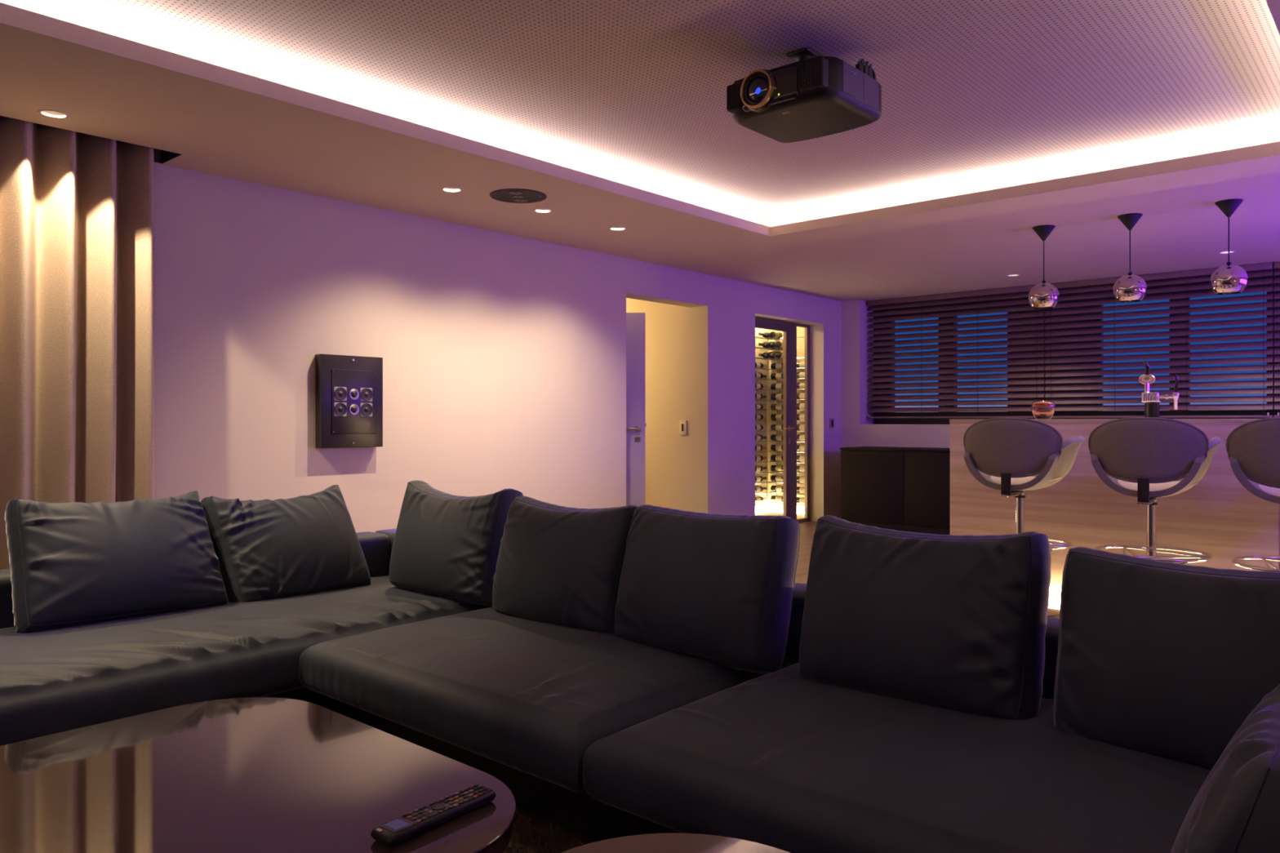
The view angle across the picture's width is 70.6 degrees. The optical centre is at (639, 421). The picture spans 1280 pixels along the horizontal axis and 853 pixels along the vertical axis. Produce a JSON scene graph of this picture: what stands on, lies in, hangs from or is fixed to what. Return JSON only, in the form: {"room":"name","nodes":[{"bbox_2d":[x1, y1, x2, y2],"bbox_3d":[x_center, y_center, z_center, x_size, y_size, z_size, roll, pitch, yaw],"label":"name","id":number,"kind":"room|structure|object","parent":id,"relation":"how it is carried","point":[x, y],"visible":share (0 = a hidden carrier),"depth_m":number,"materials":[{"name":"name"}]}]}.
{"room":"home theater","nodes":[
{"label":"home theater","id":0,"kind":"room"},
{"bbox_2d":[154,148,841,533],"bbox_3d":[-1.160,-0.295,6.284,0.205,2.750,10.900,0,0,41],"label":"wall","id":1,"kind":"structure","parent":0,"point":[504,355],"depth_m":5.88,"materials":[{"name":"beige paint"}]},
{"bbox_2d":[160,150,181,163],"bbox_3d":[-3.398,-1.430,3.374,0.280,0.220,3.175,0,0,41],"label":"trim","id":2,"kind":"structure","parent":1,"relation":"attached to","point":[166,156],"depth_m":4.60,"materials":[{"name":"black"}]},
{"bbox_2d":[0,115,155,569],"bbox_3d":[-3.290,-0.205,3.489,0.198,2.530,2.790,0,0,41],"label":"curtain","id":3,"kind":"object","parent":2,"relation":"hanging from","point":[77,262],"visible":0.67,"depth_m":4.19,"materials":[{"name":"fabric"}]},
{"bbox_2d":[315,354,382,448],"bbox_3d":[-1.753,-0.116,5.387,0.089,0.546,0.440,0,0,41],"label":"wall speaker","id":4,"kind":"object","parent":1,"relation":"attached to","point":[348,389],"visible":1,"depth_m":5.35,"materials":[{"name":"black"}]},
{"bbox_2d":[755,316,809,522],"bbox_3d":[1.427,0.020,9.292,0.102,2.120,1.298,0,0,41],"label":"door","id":5,"kind":"structure","parent":1,"relation":"in","point":[788,329],"depth_m":9.48,"materials":[{"name":"brown metal"}]},
{"bbox_2d":[829,417,834,428],"bbox_3d":[2.081,0.025,9.799,0.014,0.110,0.090,0,0,41],"label":"wall control","id":6,"kind":"object","parent":1,"relation":"attached to","point":[831,420],"visible":1,"depth_m":9.79,"materials":[{"name":"grey plastic"}]},
{"bbox_2d":[0,0,1279,301],"bbox_3d":[1.167,-1.354,4.368,5.920,0.068,10.700,0,0,41],"label":"ceiling","id":7,"kind":"structure","parent":0,"point":[222,122],"depth_m":5.27,"materials":[{"name":"beige paint"}]},
{"bbox_2d":[37,109,69,119],"bbox_3d":[-2.519,-1.355,3.883,0.114,0.079,0.114,0,0,41],"label":"recessed light","id":8,"kind":"object","parent":7,"relation":"in","point":[47,113],"visible":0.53,"depth_m":3.91,"materials":[{"name":"white"}]},
{"bbox_2d":[441,186,462,192],"bbox_3d":[-1.072,-1.355,5.149,0.114,0.079,0.114,0,0,41],"label":"recessed light","id":9,"kind":"object","parent":7,"relation":"in","point":[452,189],"visible":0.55,"depth_m":5.18,"materials":[{"name":"white"}]},
{"bbox_2d":[489,188,546,203],"bbox_3d":[-0.713,-1.316,5.295,0.332,0.008,0.332,0,0,1],"label":"ceiling speaker","id":10,"kind":"object","parent":7,"relation":"attached to","point":[507,195],"visible":1,"depth_m":5.28,"materials":[{"name":"black"}]},
{"bbox_2d":[533,208,551,213],"bbox_3d":[-0.610,-1.355,5.665,0.114,0.079,0.114,0,0,41],"label":"recessed light","id":11,"kind":"object","parent":7,"relation":"in","point":[539,210],"visible":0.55,"depth_m":5.70,"materials":[{"name":"white"}]},
{"bbox_2d":[0,0,1279,226],"bbox_3d":[0.017,-1.438,3.023,3.510,0.175,6.700,0,0,41],"label":"light","id":12,"kind":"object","parent":7,"relation":"attached to","point":[51,8],"depth_m":4.81,"materials":[{"name":"beige paint"}]},
{"bbox_2d":[1027,224,1059,309],"bbox_3d":[2.747,-1.045,6.148,0.196,0.551,0.196,0,0,41],"label":"pendant lamp","id":13,"kind":"object","parent":7,"relation":"hanging from","point":[1043,295],"visible":1,"depth_m":6.09,"materials":[{"name":"silver metal"}]},
{"bbox_2d":[1112,213,1147,302],"bbox_3d":[3.147,-1.045,5.803,0.196,0.551,0.196,0,0,41],"label":"pendant lamp","id":14,"kind":"object","parent":7,"relation":"hanging from","point":[1129,288],"visible":1,"depth_m":5.75,"materials":[{"name":"silver metal"}]},
{"bbox_2d":[1209,198,1248,294],"bbox_3d":[3.542,-1.045,5.435,0.196,0.551,0.196,0,0,41],"label":"pendant lamp","id":15,"kind":"object","parent":7,"relation":"hanging from","point":[1228,279],"visible":1,"depth_m":5.38,"materials":[{"name":"silver metal"}]},
{"bbox_2d":[626,297,689,511],"bbox_3d":[-0.813,-0.295,9.461,3.475,2.750,0.100,0,0,41],"label":"wall","id":16,"kind":"structure","parent":0,"point":[667,326],"depth_m":8.47,"materials":[{"name":"beige paint"}]},
{"bbox_2d":[679,420,687,435],"bbox_3d":[0.396,0.060,8.319,0.084,0.132,0.017,0,0,41],"label":"light switch","id":17,"kind":"object","parent":16,"relation":"attached to","point":[682,424],"visible":1,"depth_m":8.31,"materials":[{"name":"beige plastic"}]},
{"bbox_2d":[53,0,1279,216],"bbox_3d":[0.017,-1.520,3.023,3.450,0.030,6.640,0,0,41],"label":"ceiling","id":18,"kind":"structure","parent":0,"point":[971,89],"depth_m":3.83,"materials":[{"name":"white paint"}]},
{"bbox_2d":[726,47,881,142],"bbox_3d":[0.668,-1.365,3.701,0.494,0.281,0.511,0,0,41],"label":"projector","id":19,"kind":"object","parent":18,"relation":"attached to","point":[815,95],"visible":1,"depth_m":3.57,"materials":[{"name":"black plastic"}]},
{"bbox_2d":[726,82,741,113],"bbox_3d":[0.395,-1.314,3.678,0.067,0.106,0.057,0,0,41],"label":"grille","id":20,"kind":"object","parent":19,"relation":"attached to","point":[733,91],"depth_m":3.66,"materials":[{"name":"black plastic"}]},
{"bbox_2d":[798,57,828,91],"bbox_3d":[0.663,-1.314,3.442,0.107,0.106,0.057,0,0,41],"label":"grille","id":21,"kind":"object","parent":19,"relation":"attached to","point":[813,72],"depth_m":3.42,"materials":[{"name":"black plastic"}]},
{"bbox_2d":[755,327,768,511],"bbox_3d":[0.879,-0.295,9.898,0.080,2.750,2.020,0,0,41],"label":"wall","id":22,"kind":"structure","parent":0,"point":[761,507],"depth_m":10.45,"materials":[{"name":"beige paint"}]},
{"bbox_2d":[755,509,804,519],"bbox_3d":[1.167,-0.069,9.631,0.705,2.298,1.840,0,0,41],"label":"floor","id":23,"kind":"structure","parent":0,"point":[762,513],"depth_m":10.23,"materials":[{"name":"beige paint"}]},
{"bbox_2d":[755,328,804,511],"bbox_3d":[1.224,-0.075,9.681,0.636,2.250,1.650,0,0,41],"label":"wine rack","id":24,"kind":"object","parent":23,"relation":"on","point":[766,339],"visible":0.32,"depth_m":10.33,"materials":[{"name":"beige wood"}]},
{"bbox_2d":[755,434,766,440],"bbox_3d":[1.347,0.190,10.300,0.072,0.074,0.301,0,0,41],"label":"wine bottle","id":25,"kind":"object","parent":24,"relation":"on","point":[757,437],"visible":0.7,"depth_m":10.27,"materials":[{"name":"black glass"}]},
{"bbox_2d":[755,413,766,420],"bbox_3d":[1.347,-0.045,10.300,0.072,0.074,0.301,0,0,41],"label":"wine bottle","id":26,"kind":"object","parent":24,"relation":"on","point":[757,416],"visible":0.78,"depth_m":10.27,"materials":[{"name":"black glass"}]},
{"bbox_2d":[755,496,766,502],"bbox_3d":[1.347,0.895,10.300,0.072,0.074,0.301,0,0,41],"label":"wine bottle","id":27,"kind":"object","parent":24,"relation":"on","point":[757,499],"visible":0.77,"depth_m":10.27,"materials":[{"name":"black glass"}]},
{"bbox_2d":[755,475,766,482],"bbox_3d":[1.347,0.660,10.300,0.072,0.074,0.301,0,0,41],"label":"wine bottle","id":28,"kind":"object","parent":24,"relation":"on","point":[757,478],"visible":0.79,"depth_m":10.27,"materials":[{"name":"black glass"}]},
{"bbox_2d":[755,444,766,451],"bbox_3d":[1.347,0.307,10.300,0.072,0.074,0.301,0,0,41],"label":"wine bottle","id":29,"kind":"object","parent":24,"relation":"on","point":[757,447],"visible":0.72,"depth_m":10.27,"materials":[{"name":"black glass"}]},
{"bbox_2d":[755,403,766,409],"bbox_3d":[1.347,-0.163,10.300,0.072,0.074,0.301,0,0,41],"label":"wine bottle","id":30,"kind":"object","parent":24,"relation":"on","point":[757,406],"visible":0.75,"depth_m":10.27,"materials":[{"name":"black glass"}]},
{"bbox_2d":[755,372,766,378],"bbox_3d":[1.347,-0.515,10.300,0.072,0.074,0.301,0,0,41],"label":"wine bottle","id":31,"kind":"object","parent":24,"relation":"on","point":[757,375],"visible":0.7,"depth_m":10.27,"materials":[{"name":"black glass"}]},
{"bbox_2d":[755,424,766,431],"bbox_3d":[1.347,0.072,10.300,0.072,0.074,0.301,0,0,41],"label":"wine bottle","id":32,"kind":"object","parent":24,"relation":"on","point":[757,427],"visible":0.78,"depth_m":10.27,"materials":[{"name":"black glass"}]},
{"bbox_2d":[755,465,766,471],"bbox_3d":[1.347,0.542,10.300,0.072,0.074,0.301,0,0,41],"label":"wine bottle","id":33,"kind":"object","parent":24,"relation":"on","point":[757,468],"visible":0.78,"depth_m":10.27,"materials":[{"name":"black glass"}]},
{"bbox_2d":[755,485,766,493],"bbox_3d":[1.347,0.777,10.300,0.072,0.074,0.301,0,0,41],"label":"wine bottle","id":34,"kind":"object","parent":24,"relation":"on","point":[757,489],"visible":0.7,"depth_m":10.27,"materials":[{"name":"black glass"}]},
{"bbox_2d":[755,382,766,389],"bbox_3d":[1.347,-0.398,10.300,0.072,0.074,0.301,0,0,41],"label":"wine bottle","id":35,"kind":"object","parent":24,"relation":"on","point":[757,385],"visible":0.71,"depth_m":10.27,"materials":[{"name":"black glass"}]},
{"bbox_2d":[755,455,766,462],"bbox_3d":[1.347,0.425,10.300,0.072,0.074,0.301,0,0,41],"label":"wine bottle","id":36,"kind":"object","parent":24,"relation":"on","point":[757,458],"visible":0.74,"depth_m":10.27,"materials":[{"name":"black glass"}]},
{"bbox_2d":[755,393,766,399],"bbox_3d":[1.347,-0.280,10.300,0.072,0.074,0.301,0,0,41],"label":"wine bottle","id":37,"kind":"object","parent":24,"relation":"on","point":[757,396],"visible":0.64,"depth_m":10.27,"materials":[{"name":"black glass"}]},
{"bbox_2d":[764,331,782,337],"bbox_3d":[1.514,-0.985,10.285,0.072,0.074,0.301,0,0,41],"label":"wine bottle","id":38,"kind":"object","parent":24,"relation":"on","point":[771,334],"visible":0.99,"depth_m":10.26,"materials":[{"name":"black glass"}]},
{"bbox_2d":[770,413,782,420],"bbox_3d":[1.638,-0.045,10.342,0.301,0.074,0.072,0,0,41],"label":"wine bottle","id":39,"kind":"object","parent":24,"relation":"on","point":[774,416],"visible":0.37,"depth_m":10.36,"materials":[{"name":"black glass"}]},
{"bbox_2d":[770,434,782,440],"bbox_3d":[1.638,0.190,10.342,0.301,0.074,0.072,0,0,41],"label":"wine bottle","id":40,"kind":"object","parent":24,"relation":"on","point":[774,437],"visible":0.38,"depth_m":10.36,"materials":[{"name":"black glass"}]},
{"bbox_2d":[770,454,782,461],"bbox_3d":[1.638,0.425,10.342,0.301,0.074,0.072,0,0,41],"label":"wine bottle","id":41,"kind":"object","parent":24,"relation":"on","point":[774,457],"visible":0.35,"depth_m":10.36,"materials":[{"name":"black glass"}]},
{"bbox_2d":[770,393,782,399],"bbox_3d":[1.638,-0.280,10.342,0.301,0.074,0.072,0,0,41],"label":"wine bottle","id":42,"kind":"object","parent":24,"relation":"on","point":[774,396],"visible":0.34,"depth_m":10.36,"materials":[{"name":"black glass"}]},
{"bbox_2d":[770,475,782,481],"bbox_3d":[1.638,0.660,10.342,0.301,0.074,0.072,0,0,41],"label":"wine bottle","id":43,"kind":"object","parent":24,"relation":"on","point":[774,477],"visible":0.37,"depth_m":10.36,"materials":[{"name":"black glass"}]},
{"bbox_2d":[770,373,782,379],"bbox_3d":[1.638,-0.515,10.342,0.301,0.074,0.072,0,0,41],"label":"wine bottle","id":44,"kind":"object","parent":24,"relation":"on","point":[774,375],"visible":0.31,"depth_m":10.36,"materials":[{"name":"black glass"}]},
{"bbox_2d":[770,495,782,502],"bbox_3d":[1.638,0.895,10.342,0.301,0.074,0.072,0,0,41],"label":"wine bottle","id":45,"kind":"object","parent":24,"relation":"on","point":[774,498],"visible":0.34,"depth_m":10.36,"materials":[{"name":"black glass"}]},
{"bbox_2d":[770,484,782,492],"bbox_3d":[1.638,0.777,10.342,0.301,0.074,0.072,0,0,41],"label":"wine bottle","id":46,"kind":"object","parent":24,"relation":"on","point":[773,488],"visible":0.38,"depth_m":10.36,"materials":[{"name":"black glass"}]},
{"bbox_2d":[770,444,782,451],"bbox_3d":[1.638,0.307,10.342,0.301,0.074,0.072,0,0,41],"label":"wine bottle","id":47,"kind":"object","parent":24,"relation":"on","point":[773,447],"visible":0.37,"depth_m":10.36,"materials":[{"name":"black glass"}]},
{"bbox_2d":[770,465,782,471],"bbox_3d":[1.638,0.542,10.342,0.301,0.074,0.072,0,0,41],"label":"wine bottle","id":48,"kind":"object","parent":24,"relation":"on","point":[773,468],"visible":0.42,"depth_m":10.36,"materials":[{"name":"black glass"}]},
{"bbox_2d":[770,362,782,368],"bbox_3d":[1.638,-0.632,10.342,0.301,0.074,0.072,0,0,41],"label":"wine bottle","id":49,"kind":"object","parent":24,"relation":"on","point":[780,365],"visible":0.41,"depth_m":10.36,"materials":[{"name":"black glass"}]},
{"bbox_2d":[770,382,782,389],"bbox_3d":[1.638,-0.398,10.342,0.301,0.074,0.072,0,0,41],"label":"wine bottle","id":50,"kind":"object","parent":24,"relation":"on","point":[773,386],"visible":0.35,"depth_m":10.36,"materials":[{"name":"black glass"}]},
{"bbox_2d":[770,424,782,431],"bbox_3d":[1.638,0.072,10.342,0.301,0.074,0.072,0,0,41],"label":"wine bottle","id":51,"kind":"object","parent":24,"relation":"on","point":[773,427],"visible":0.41,"depth_m":10.36,"materials":[{"name":"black glass"}]},
{"bbox_2d":[770,404,782,409],"bbox_3d":[1.638,-0.163,10.342,0.301,0.074,0.072,0,0,41],"label":"wine bottle","id":52,"kind":"object","parent":24,"relation":"on","point":[773,406],"visible":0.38,"depth_m":10.36,"materials":[{"name":"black glass"}]},
{"bbox_2d":[770,341,782,347],"bbox_3d":[1.573,-0.868,10.232,0.072,0.074,0.301,0,0,41],"label":"wine bottle","id":53,"kind":"object","parent":24,"relation":"on","point":[777,344],"visible":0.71,"depth_m":10.18,"materials":[{"name":"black glass"}]},
{"bbox_2d":[770,351,782,358],"bbox_3d":[1.573,-0.750,10.232,0.072,0.074,0.301,0,0,41],"label":"wine bottle","id":54,"kind":"object","parent":24,"relation":"on","point":[777,354],"visible":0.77,"depth_m":10.18,"materials":[{"name":"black glass"}]},
{"bbox_2d":[796,361,804,368],"bbox_3d":[1.875,-0.632,10.134,0.301,0.074,0.072,0,0,41],"label":"wine bottle","id":55,"kind":"object","parent":24,"relation":"on","point":[799,364],"visible":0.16,"depth_m":10.15,"materials":[{"name":"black glass"}]},
{"bbox_2d":[796,372,804,378],"bbox_3d":[1.875,-0.515,10.134,0.301,0.074,0.072,0,0,41],"label":"wine bottle","id":56,"kind":"object","parent":24,"relation":"on","point":[799,375],"visible":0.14,"depth_m":10.16,"materials":[{"name":"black glass"}]},
{"bbox_2d":[796,403,804,409],"bbox_3d":[1.875,-0.163,10.134,0.301,0.074,0.072,0,0,41],"label":"wine bottle","id":57,"kind":"object","parent":24,"relation":"on","point":[799,406],"visible":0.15,"depth_m":10.15,"materials":[{"name":"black glass"}]},
{"bbox_2d":[796,413,804,420],"bbox_3d":[1.875,-0.045,10.134,0.301,0.074,0.072,0,0,41],"label":"wine bottle","id":58,"kind":"object","parent":24,"relation":"on","point":[799,416],"visible":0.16,"depth_m":10.15,"materials":[{"name":"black glass"}]},
{"bbox_2d":[796,424,804,431],"bbox_3d":[1.875,0.072,10.134,0.301,0.074,0.072,0,0,41],"label":"wine bottle","id":59,"kind":"object","parent":24,"relation":"on","point":[799,427],"visible":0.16,"depth_m":10.15,"materials":[{"name":"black glass"}]},
{"bbox_2d":[796,434,804,441],"bbox_3d":[1.875,0.190,10.134,0.301,0.074,0.072,0,0,41],"label":"wine bottle","id":60,"kind":"object","parent":24,"relation":"on","point":[799,437],"visible":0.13,"depth_m":10.16,"materials":[{"name":"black glass"}]},
{"bbox_2d":[796,444,804,451],"bbox_3d":[1.875,0.307,10.134,0.301,0.074,0.072,0,0,41],"label":"wine bottle","id":61,"kind":"object","parent":24,"relation":"on","point":[799,447],"visible":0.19,"depth_m":10.16,"materials":[{"name":"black glass"}]},
{"bbox_2d":[796,455,804,462],"bbox_3d":[1.875,0.425,10.134,0.301,0.074,0.072,0,0,41],"label":"wine bottle","id":62,"kind":"object","parent":24,"relation":"on","point":[799,458],"visible":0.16,"depth_m":10.15,"materials":[{"name":"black glass"}]},
{"bbox_2d":[796,466,804,472],"bbox_3d":[1.875,0.542,10.134,0.301,0.074,0.072,0,0,41],"label":"wine bottle","id":63,"kind":"object","parent":24,"relation":"on","point":[799,468],"visible":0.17,"depth_m":10.15,"materials":[{"name":"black glass"}]},
{"bbox_2d":[796,486,804,493],"bbox_3d":[1.875,0.777,10.134,0.301,0.074,0.072,0,0,41],"label":"wine bottle","id":64,"kind":"object","parent":24,"relation":"on","point":[799,489],"visible":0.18,"depth_m":10.16,"materials":[{"name":"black glass"}]},
{"bbox_2d":[796,497,804,503],"bbox_3d":[1.875,0.895,10.134,0.301,0.074,0.072,0,0,41],"label":"wine bottle","id":65,"kind":"object","parent":24,"relation":"on","point":[799,500],"visible":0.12,"depth_m":10.16,"materials":[{"name":"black glass"}]},
{"bbox_2d":[796,475,804,483],"bbox_3d":[1.875,0.660,10.134,0.301,0.074,0.072,0,0,41],"label":"wine bottle","id":66,"kind":"object","parent":24,"relation":"on","point":[799,479],"visible":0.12,"depth_m":10.15,"materials":[{"name":"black glass"}]},
{"bbox_2d":[516,520,1060,844],"bbox_3d":[-0.336,1.140,5.558,10.150,0.120,10.900,0,0,41],"label":"floor","id":67,"kind":"structure","parent":0,"point":[807,528],"depth_m":6.54,"materials":[{"name":"brown wood"}]},
{"bbox_2d":[502,807,597,852],"bbox_3d":[-0.742,1.054,1.291,2.820,0.052,2.357,0,0,41],"label":"shaggy rug","id":68,"kind":"object","parent":67,"relation":"on","point":[528,836],"visible":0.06,"depth_m":2.28,"materials":[{"name":"brown carpet"}]},
{"bbox_2d":[0,697,516,852],"bbox_3d":[-0.990,0.895,1.668,1.220,0.310,1.235,0,0,41],"label":"coffee table","id":69,"kind":"object","parent":68,"relation":"on","point":[251,775],"visible":0.98,"depth_m":1.83,"materials":[{"name":"brown paint"}]},
{"bbox_2d":[370,783,496,845],"bbox_3d":[-0.377,0.727,1.675,0.062,0.025,0.256,0,0,38],"label":"remote control","id":70,"kind":"object","parent":69,"relation":"on","point":[399,829],"visible":1,"depth_m":1.65,"materials":[{"name":"black plastic"}]},
{"bbox_2d":[561,833,790,852],"bbox_3d":[0.064,0.895,0.913,1.150,0.310,1.215,0,0,41],"label":"coffee table","id":71,"kind":"object","parent":68,"relation":"on","point":[653,842],"visible":1,"depth_m":1.58,"materials":[{"name":"brown paint"}]},
{"bbox_2d":[0,528,1210,852],"bbox_3d":[-0.824,0.805,1.924,3.980,0.550,3.401,0,0,41],"label":"sofa","id":72,"kind":"object","parent":67,"relation":"on","point":[598,736],"visible":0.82,"depth_m":2.26,"materials":[{"name":"fabric"}]},
{"bbox_2d":[4,490,227,633],"bbox_3d":[-1.880,0.504,3.262,0.381,0.478,0.677,0,0,42],"label":"cushion","id":73,"kind":"object","parent":72,"relation":"on","point":[72,564],"visible":0.89,"depth_m":3.12,"materials":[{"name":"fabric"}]},
{"bbox_2d":[0,574,491,746],"bbox_3d":[-1.896,0.784,2.795,0.962,0.212,3.292,0,0,41],"label":"seat cushion","id":74,"kind":"object","parent":72,"relation":"on","point":[64,679],"depth_m":2.82,"materials":[{"name":"fabric"}]},
{"bbox_2d":[200,484,370,602],"bbox_3d":[-1.455,0.524,3.748,0.387,0.484,0.607,0,0,39],"label":"cushion","id":75,"kind":"object","parent":72,"relation":"on","point":[264,549],"visible":0.8,"depth_m":3.61,"materials":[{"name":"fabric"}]},
{"bbox_2d":[388,480,524,606],"bbox_3d":[-0.762,0.487,3.681,0.624,0.466,0.274,0,0,37],"label":"cushion","id":76,"kind":"object","parent":72,"relation":"on","point":[445,545],"visible":0.84,"depth_m":3.54,"materials":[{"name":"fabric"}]},
{"bbox_2d":[298,606,791,792],"bbox_3d":[-0.295,0.789,2.904,1.292,0.206,1.012,0,0,41],"label":"seat cushion","id":77,"kind":"object","parent":72,"relation":"on","point":[531,697],"depth_m":2.54,"materials":[{"name":"fabric"}]},
{"bbox_2d":[492,496,638,633],"bbox_3d":[-0.258,0.507,3.189,0.307,0.451,0.628,0,0,-44],"label":"cushion","id":78,"kind":"object","parent":72,"relation":"on","point":[557,565],"visible":0.84,"depth_m":3.04,"materials":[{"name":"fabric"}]},
{"bbox_2d":[614,504,799,673],"bbox_3d":[0.192,0.505,2.790,0.600,0.455,0.304,0,0,39],"label":"cushion","id":79,"kind":"object","parent":72,"relation":"on","point":[717,588],"visible":0.97,"depth_m":2.64,"materials":[{"name":"fabric"}]},
{"bbox_2d":[582,662,1210,852],"bbox_3d":[0.720,0.786,2.011,1.380,0.211,1.012,0,0,41],"label":"seat cushion","id":80,"kind":"object","parent":72,"relation":"on","point":[781,759],"depth_m":1.82,"materials":[{"name":"fabric"}]},
{"bbox_2d":[799,515,1051,719],"bbox_3d":[0.712,0.499,2.329,0.627,0.467,0.301,0,0,40],"label":"cushion","id":81,"kind":"object","parent":72,"relation":"on","point":[958,623],"visible":0.97,"depth_m":2.19,"materials":[{"name":"fabric"}]},
{"bbox_2d":[1053,546,1279,770],"bbox_3d":[1.209,0.520,1.895,0.310,0.455,0.628,0,0,-43],"label":"cushion","id":82,"kind":"object","parent":72,"relation":"on","point":[1169,660],"visible":0.84,"depth_m":1.86,"materials":[{"name":"fabric"}]},
{"bbox_2d":[1170,684,1279,852],"bbox_3d":[0.819,0.539,1.118,0.276,0.382,0.586,0,0,41],"label":"cushion","id":83,"kind":"object","parent":72,"relation":"on","point":[1236,809],"visible":1,"depth_m":0.97,"materials":[{"name":"fabric"}]},
{"bbox_2d":[840,446,950,534],"bbox_3d":[2.750,0.675,9.007,1.385,0.810,0.565,0,0,41],"label":"base cabinet","id":84,"kind":"object","parent":67,"relation":"on","point":[903,489],"visible":0.62,"depth_m":8.85,"materials":[{"name":"black wood"}]},
{"bbox_2d":[963,417,1084,617],"bbox_3d":[2.197,0.530,5.212,0.613,1.100,0.569,0,0,41],"label":"bar stool","id":85,"kind":"object","parent":67,"relation":"on","point":[1002,454],"visible":0.87,"depth_m":5.03,"materials":[{"name":"white plastic"}]},
{"bbox_2d":[949,418,1279,595],"bbox_3d":[3.651,0.534,5.296,3.318,1.092,1.084,0,0,41],"label":"bar counter","id":86,"kind":"object","parent":67,"relation":"on","point":[1217,517],"depth_m":5.32,"materials":[{"name":"brown wood"}]},
{"bbox_2d":[1031,400,1055,418],"bbox_3d":[2.646,-0.071,5.931,0.145,0.118,0.145,0,0,41],"label":"bowl","id":87,"kind":"object","parent":86,"relation":"on","point":[1040,409],"visible":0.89,"depth_m":5.88,"materials":[{"name":"orange glass"}]},
{"bbox_2d":[949,418,1260,424],"bbox_3d":[3.652,0.003,5.297,3.318,0.030,1.082,0,0,41],"label":"countertop","id":88,"kind":"structure","parent":86,"relation":"on","point":[1192,421],"depth_m":5.37,"materials":[{"name":"beige wood"}]},
{"bbox_2d":[1138,360,1179,417],"bbox_3d":[3.200,-0.195,5.575,0.222,0.366,0.101,0,0,41],"label":"tap","id":89,"kind":"object","parent":86,"relation":"on","point":[1152,400],"visible":0.93,"depth_m":5.57,"materials":[{"name":"silver metal"}]},
{"bbox_2d":[1088,417,1222,564],"bbox_3d":[2.701,0.530,4.769,0.613,1.100,0.569,0,0,38],"label":"bar stool","id":90,"kind":"object","parent":67,"relation":"on","point":[1141,458],"visible":0.94,"depth_m":4.59,"materials":[{"name":"white plastic"}]},
{"bbox_2d":[1225,417,1279,572],"bbox_3d":[3.173,0.530,4.353,0.613,1.100,0.569,0,0,41],"label":"bar stool","id":91,"kind":"object","parent":67,"relation":"on","point":[1252,447],"visible":0.98,"depth_m":4.29,"materials":[{"name":"white plastic"}]},
{"bbox_2d":[768,299,950,511],"bbox_3d":[4.218,-0.295,8.491,6.790,2.750,0.480,0,0,41],"label":"wall","id":92,"kind":"structure","parent":0,"point":[855,317],"depth_m":9.89,"materials":[{"name":"beige paint"}]},
{"bbox_2d":[859,424,950,425],"bbox_3d":[4.611,0.040,8.075,5.650,0.010,0.325,0,0,41],"label":"trim","id":93,"kind":"structure","parent":92,"relation":"attached to","point":[860,424],"depth_m":9.47,"materials":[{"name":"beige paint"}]},
{"bbox_2d":[873,264,1279,424],"bbox_3d":[4.761,-0.815,8.246,5.650,1.710,0.130,0,0,41],"label":"wall window","id":94,"kind":"structure","parent":92,"relation":"in","point":[1273,412],"depth_m":8.77,"materials":[{"name":"grey"}]},
{"bbox_2d":[889,320,938,413],"bbox_3d":[2.981,-0.615,9.780,0.560,1.060,0.060,0,0,41],"label":"window","id":95,"kind":"structure","parent":94,"relation":"attached to","point":[891,322],"depth_m":9.94,"materials":[{"name":"grey"}]},
{"bbox_2d":[866,284,1044,418],"bbox_3d":[3.203,-0.674,9.326,1.853,1.288,0.066,0,0,41],"label":"blind","id":96,"kind":"object","parent":94,"relation":"attached to","point":[1025,289],"visible":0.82,"depth_m":9.27,"materials":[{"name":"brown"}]},
{"bbox_2d":[952,311,1008,413],"bbox_3d":[3.515,-0.615,9.309,0.574,1.060,0.060,0,0,41],"label":"window","id":97,"kind":"structure","parent":94,"relation":"attached to","point":[953,317],"depth_m":9.45,"materials":[{"name":"grey"}]},
{"bbox_2d":[1099,299,1170,412],"bbox_3d":[4.585,-0.615,8.368,0.590,1.060,0.060,0,0,41],"label":"window","id":98,"kind":"structure","parent":94,"relation":"attached to","point":[1100,305],"depth_m":8.48,"materials":[{"name":"grey"}]},
{"bbox_2d":[1044,262,1273,417],"bbox_3d":[4.584,-0.674,8.111,1.807,1.288,0.066,0,0,41],"label":"blind","id":99,"kind":"object","parent":94,"relation":"attached to","point":[1262,266],"visible":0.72,"depth_m":8.02,"materials":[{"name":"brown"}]},
{"bbox_2d":[1187,291,1267,411],"bbox_3d":[5.128,-0.615,7.889,0.595,1.060,0.060,0,0,41],"label":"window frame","id":100,"kind":"structure","parent":94,"relation":"attached to","point":[1188,299],"depth_m":7.91,"materials":[{"name":"grey"}]},
{"bbox_2d":[1274,261,1279,417],"bbox_3d":[5.947,-0.674,6.911,1.805,1.288,0.066,0,0,41],"label":"blind","id":101,"kind":"object","parent":94,"relation":"attached to","point":[1277,264],"visible":0.95,"depth_m":7.49,"materials":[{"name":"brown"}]},
{"bbox_3d":[-1.602,-0.295,8.565,3.475,2.750,0.100,0,0,41],"label":"wall","id":102,"kind":"structure","parent":0,"visible":0},
{"bbox_2d":[626,312,646,506],"bbox_3d":[-0.385,0.055,7.980,0.884,2.030,0.093,0,0,-1],"label":"door","id":103,"kind":"structure","parent":102,"relation":"in","point":[636,424],"depth_m":8.00,"materials":[{"name":"white paint"}]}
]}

